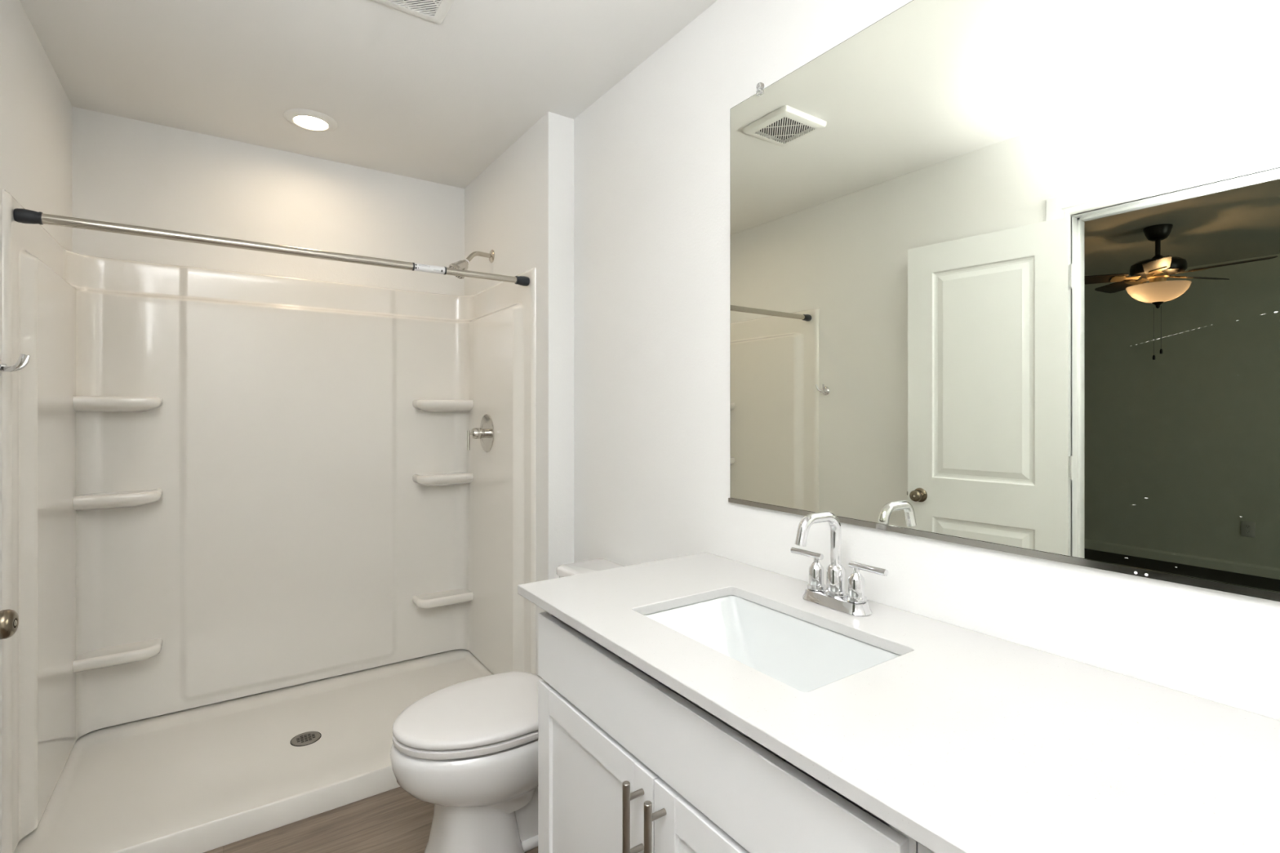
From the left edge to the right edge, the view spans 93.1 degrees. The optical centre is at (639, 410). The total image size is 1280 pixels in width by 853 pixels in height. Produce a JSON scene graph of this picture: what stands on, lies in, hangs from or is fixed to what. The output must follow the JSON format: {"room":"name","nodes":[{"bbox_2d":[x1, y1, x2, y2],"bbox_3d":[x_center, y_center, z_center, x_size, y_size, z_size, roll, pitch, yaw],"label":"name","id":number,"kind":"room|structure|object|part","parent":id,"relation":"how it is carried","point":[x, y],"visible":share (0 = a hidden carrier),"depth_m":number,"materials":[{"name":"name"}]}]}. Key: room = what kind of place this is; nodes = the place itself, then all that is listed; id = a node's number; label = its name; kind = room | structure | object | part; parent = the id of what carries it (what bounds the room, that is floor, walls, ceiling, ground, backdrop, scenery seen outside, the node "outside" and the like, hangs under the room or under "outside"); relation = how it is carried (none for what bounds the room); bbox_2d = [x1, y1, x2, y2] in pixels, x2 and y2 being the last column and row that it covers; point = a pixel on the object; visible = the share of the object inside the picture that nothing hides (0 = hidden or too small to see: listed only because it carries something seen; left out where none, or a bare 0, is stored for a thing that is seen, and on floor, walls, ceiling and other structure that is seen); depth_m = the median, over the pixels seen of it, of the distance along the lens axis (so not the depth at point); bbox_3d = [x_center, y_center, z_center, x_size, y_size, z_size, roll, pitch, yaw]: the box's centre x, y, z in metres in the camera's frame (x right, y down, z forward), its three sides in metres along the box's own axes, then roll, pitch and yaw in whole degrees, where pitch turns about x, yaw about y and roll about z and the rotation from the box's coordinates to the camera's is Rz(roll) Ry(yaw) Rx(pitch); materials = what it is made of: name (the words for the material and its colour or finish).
{"room":"bathroom","nodes":[
{"label":"bathroom","id":0,"kind":"room"},
{"bbox_2d":[0,0,72,852],"bbox_3d":[-1.131,0.045,0.691,0.119,2.440,3.921,0,0,-34],"label":"wall","id":1,"kind":"structure","parent":0,"point":[36,110],"depth_m":1.80,"materials":[{"name":"white paint"}]},
{"bbox_2d":[0,608,18,639],"bbox_3d":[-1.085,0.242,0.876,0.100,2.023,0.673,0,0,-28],"label":"door knob","id":2,"kind":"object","parent":1,"relation":"in","point":[9,619],"depth_m":1.12,"materials":[{"name":"silver metal"}]},
{"bbox_2d":[0,353,30,375],"bbox_3d":[-1.631,-0.117,1.575,0.058,0.061,0.058,0,0,-34],"label":"robe hook","id":3,"kind":"object","parent":1,"relation":"attached to","point":[24,359],"visible":1,"depth_m":1.56,"materials":[{"name":"silver metal"}]},
{"bbox_2d":[72,106,464,295],"bbox_3d":[-1.550,0.045,2.843,1.865,2.440,0.100,0,0,-34],"label":"wall","id":4,"kind":"structure","parent":0,"point":[126,171],"depth_m":2.67,"materials":[{"name":"white paint"}]},
{"bbox_2d":[19,0,716,188],"bbox_3d":[-0.411,-1.200,1.186,1.865,0.050,4.121,0,0,-34],"label":"ceiling","id":5,"kind":"structure","parent":0,"point":[407,95],"depth_m":2.06,"materials":[{"name":"white paint"}]},
{"bbox_2d":[283,108,337,132],"bbox_3d":[-1.331,-1.168,2.452,0.194,0.012,0.194,0,0,-34],"label":"recessed light","id":6,"kind":"object","parent":5,"relation":"in","point":[307,119],"visible":1,"depth_m":2.44,"materials":[{"name":"white plastic"}]},
{"bbox_2d":[372,0,453,23],"bbox_3d":[-0.632,-1.162,1.652,0.250,0.024,0.238,0,0,-34],"label":"exhaust fan","id":7,"kind":"object","parent":5,"relation":"attached to","point":[444,6],"visible":1,"depth_m":1.73,"materials":[{"name":"white plastic"}]},
{"bbox_2d":[388,0,442,17],"bbox_3d":[-0.632,-1.152,1.652,0.182,0.002,0.170,0,0,-34],"label":"grille","id":8,"kind":"object","parent":7,"relation":"attached to","point":[438,11],"depth_m":1.73,"materials":[{"name":"white plastic"}]},
{"bbox_2d":[204,786,537,852],"bbox_3d":[-0.411,1.290,1.186,1.865,0.050,4.121,0,0,-34],"label":"floor","id":9,"kind":"structure","parent":0,"point":[393,820],"depth_m":1.82,"materials":[{"name":"wood"}]},
{"bbox_2d":[13,648,493,852],"bbox_3d":[-1.236,1.225,2.302,1.527,0.080,0.925,0,0,-34],"label":"shower pan","id":10,"kind":"object","parent":9,"relation":"on","point":[203,779],"visible":0.75,"depth_m":2.08,"materials":[{"name":"white plastic"}]},
{"bbox_2d":[2,189,536,852],"bbox_3d":[-1.305,0.307,2.403,1.534,1.784,0.900,0,0,-34],"label":"shower surround","id":11,"kind":"object","parent":10,"relation":"on","point":[219,486],"visible":0.9,"depth_m":2.51,"materials":[{"name":"white plastic"}]},
{"bbox_2d":[72,638,162,673],"bbox_3d":[-1.957,0.925,2.271,0.260,0.058,0.124,0,0,-34],"label":"corner shelf","id":12,"kind":"object","parent":11,"relation":"attached to","point":[120,652],"depth_m":2.25,"materials":[{"name":"white plastic"}]},
{"bbox_2d":[72,488,162,511],"bbox_3d":[-1.957,0.337,2.271,0.260,0.058,0.124,0,0,-34],"label":"corner shelf","id":13,"kind":"object","parent":11,"relation":"attached to","point":[83,500],"depth_m":2.25,"materials":[{"name":"white plastic"}]},
{"bbox_2d":[72,395,162,412],"bbox_3d":[-1.957,-0.023,2.271,0.260,0.058,0.124,0,0,-34],"label":"corner shelf","id":14,"kind":"object","parent":11,"relation":"attached to","point":[80,403],"depth_m":2.23,"materials":[{"name":"white plastic"}]},
{"bbox_2d":[13,208,529,285],"bbox_3d":[-1.084,-0.534,2.080,1.506,0.040,0.040,0,0,-34],"label":"shower curtain rod","id":15,"kind":"object","parent":11,"relation":"attached to","point":[20,215],"visible":1,"depth_m":1.93,"materials":[{"name":"silver metal"}]},
{"bbox_2d":[412,589,473,608],"bbox_3d":[-0.955,0.925,2.960,0.275,0.058,0.124,0,0,-34],"label":"corner shelf","id":16,"kind":"object","parent":11,"relation":"attached to","point":[427,598],"depth_m":2.94,"materials":[{"name":"white plastic"}]},
{"bbox_2d":[412,471,473,486],"bbox_3d":[-0.955,0.337,2.960,0.275,0.058,0.124,0,0,-34],"label":"corner shelf","id":17,"kind":"object","parent":11,"relation":"attached to","point":[419,478],"depth_m":2.93,"materials":[{"name":"white plastic"}]},
{"bbox_2d":[412,399,473,411],"bbox_3d":[-0.955,-0.023,2.960,0.275,0.058,0.124,0,0,-34],"label":"corner shelf","id":18,"kind":"object","parent":11,"relation":"attached to","point":[418,405],"depth_m":2.92,"materials":[{"name":"white plastic"}]},
{"bbox_2d":[466,413,493,452],"bbox_3d":[-0.749,0.105,2.791,0.094,0.177,0.177,0,0,-34],"label":"shower valve","id":19,"kind":"object","parent":11,"relation":"attached to","point":[485,433],"visible":1,"depth_m":2.78,"materials":[{"name":"silver metal"}]},
{"bbox_3d":[-0.783,0.136,2.768,0.012,0.090,0.012,0,0,-34],"label":"lever","id":20,"kind":"part","parent":19,"relation":"part of","materials":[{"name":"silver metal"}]},
{"bbox_2d":[390,559,622,852],"bbox_3d":[-0.332,0.903,1.825,0.789,0.722,0.456,0,0,-34],"label":"toilet","id":21,"kind":"object","parent":9,"relation":"on","point":[468,749],"visible":0.59,"depth_m":1.62,"materials":[{"name":"white ceramic"}]},
{"bbox_3d":[-0.459,0.881,1.738,0.471,0.020,0.372,0,0,-34],"label":"seat","id":22,"kind":"part","parent":21,"relation":"part of","materials":[{"name":"white plastic"}]},
{"bbox_3d":[-0.459,0.853,1.738,0.471,0.026,0.374,0,0,-34],"label":"lid","id":23,"kind":"part","parent":21,"relation":"part of","materials":[{"name":"white plastic"}]},
{"bbox_3d":[-0.090,0.558,1.991,0.202,0.032,0.456,0,0,-34],"label":"tank lid","id":24,"kind":"part","parent":21,"relation":"part of","materials":[{"name":"white ceramic"}]},
{"bbox_2d":[537,610,917,852],"bbox_3d":[0.237,0.850,1.177,0.602,0.828,0.924,0,0,-34],"label":"vanity cabinet","id":25,"kind":"object","parent":9,"relation":"on","point":[627,763],"visible":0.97,"depth_m":1.03,"materials":[{"name":"white paint"}]},
{"bbox_3d":[-0.100,0.887,1.225,0.019,0.521,0.456,0,0,-34],"label":"cabinet door","id":26,"kind":"part","parent":25,"relation":"part of","materials":[{"name":"white paint"}]},
{"bbox_3d":[-0.012,0.712,1.045,0.041,0.150,0.013,0,0,-34],"label":"bar pull","id":27,"kind":"part","parent":25,"relation":"part of","materials":[{"name":"silver metal"}]},
{"bbox_3d":[0.024,0.712,0.992,0.041,0.150,0.013,0,0,-34],"label":"bar pull","id":28,"kind":"part","parent":25,"relation":"part of","materials":[{"name":"silver metal"}]},
{"bbox_3d":[0.160,0.887,0.847,0.019,0.521,0.454,0,0,-34],"label":"cabinet door","id":29,"kind":"part","parent":25,"relation":"part of","materials":[{"name":"white paint"}]},
{"bbox_2d":[517,552,1279,852],"bbox_3d":[0.386,0.425,0.974,0.588,0.021,1.537,0,0,-34],"label":"countertop","id":30,"kind":"structure","parent":25,"relation":"on","point":[964,740],"depth_m":0.79,"materials":[{"name":"stone"}]},
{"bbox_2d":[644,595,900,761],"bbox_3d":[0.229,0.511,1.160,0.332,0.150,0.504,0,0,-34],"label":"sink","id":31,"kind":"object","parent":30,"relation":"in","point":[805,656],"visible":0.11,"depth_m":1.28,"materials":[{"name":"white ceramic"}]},
{"bbox_2d":[790,511,888,616],"bbox_3d":[0.415,0.313,1.290,0.179,0.203,0.179,0,0,10],"label":"faucet","id":32,"kind":"object","parent":30,"relation":"on","point":[835,597],"visible":1,"depth_m":1.27,"materials":[{"name":"silver metal"}]},
{"bbox_3d":[0.373,0.319,1.354,0.013,0.013,0.082,0,0,-34],"label":"lever","id":33,"kind":"part","parent":32,"relation":"part of","materials":[{"name":"silver metal"}]},
{"bbox_3d":[0.388,0.357,1.332,0.041,0.068,0.041,0,0,-34],"label":"handle","id":34,"kind":"part","parent":32,"relation":"part of","materials":[{"name":"silver metal"}]},
{"bbox_3d":[0.371,0.272,1.258,0.134,0.121,0.022,0,0,-34],"label":"spout","id":35,"kind":"part","parent":32,"relation":"part of","materials":[{"name":"silver metal"}]},
{"bbox_3d":[0.417,0.360,1.290,0.043,0.064,0.043,0,0,-34],"label":"spout","id":36,"kind":"part","parent":32,"relation":"part of","materials":[{"name":"silver metal"}]},
{"bbox_3d":[0.417,0.403,1.290,0.058,0.022,0.163,0,0,-34],"label":"plate","id":37,"kind":"part","parent":32,"relation":"part of","materials":[{"name":"silver metal"}]},
{"bbox_3d":[0.446,0.357,1.248,0.041,0.068,0.041,0,0,-34],"label":"handle","id":38,"kind":"part","parent":32,"relation":"part of","materials":[{"name":"silver metal"}]},
{"bbox_3d":[0.461,0.319,1.226,0.013,0.013,0.082,0,0,-34],"label":"lever","id":39,"kind":"part","parent":32,"relation":"part of","materials":[{"name":"silver metal"}]},
{"bbox_2d":[917,842,933,852],"bbox_3d":[0.653,0.850,0.572,0.602,0.828,0.542,0,0,-34],"label":"drawer cabinet","id":40,"kind":"object","parent":9,"relation":"on","point":[921,849],"visible":0.02,"depth_m":0.65,"materials":[{"name":"white paint"}]},
{"bbox_2d":[464,111,573,675],"bbox_3d":[-0.598,0.045,2.826,0.113,2.440,1.006,0,0,-34],"label":"wall","id":41,"kind":"structure","parent":0,"point":[520,208],"depth_m":2.43,"materials":[{"name":"white paint"}]},
{"bbox_2d":[448,249,494,279],"bbox_3d":[-0.784,-0.685,2.818,0.203,0.156,0.085,0,0,-34],"label":"showerhead","id":42,"kind":"object","parent":41,"relation":"attached to","point":[460,264],"visible":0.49,"depth_m":2.81,"materials":[{"name":"silver metal"}]},
{"bbox_3d":[-0.758,-0.714,2.840,0.130,0.064,0.021,0,0,-34],"label":"arm","id":43,"kind":"part","parent":42,"relation":"part of","materials":[{"name":"silver metal"}]},
{"bbox_2d":[573,0,1279,720],"bbox_3d":[0.316,0.045,1.686,0.100,2.440,4.121,0,0,-34],"label":"wall","id":44,"kind":"structure","parent":0,"point":[651,154],"depth_m":1.78,"materials":[{"name":"white paint"}]},
{"bbox_2d":[728,0,1279,601],"bbox_3d":[0.629,-0.303,1.129,0.013,1.113,1.348,0,0,-34],"label":"wall mirror","id":45,"kind":"object","parent":44,"relation":"attached to","point":[1004,275],"visible":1,"depth_m":1.06,"materials":[{"name":"clear glass"}]}
]}

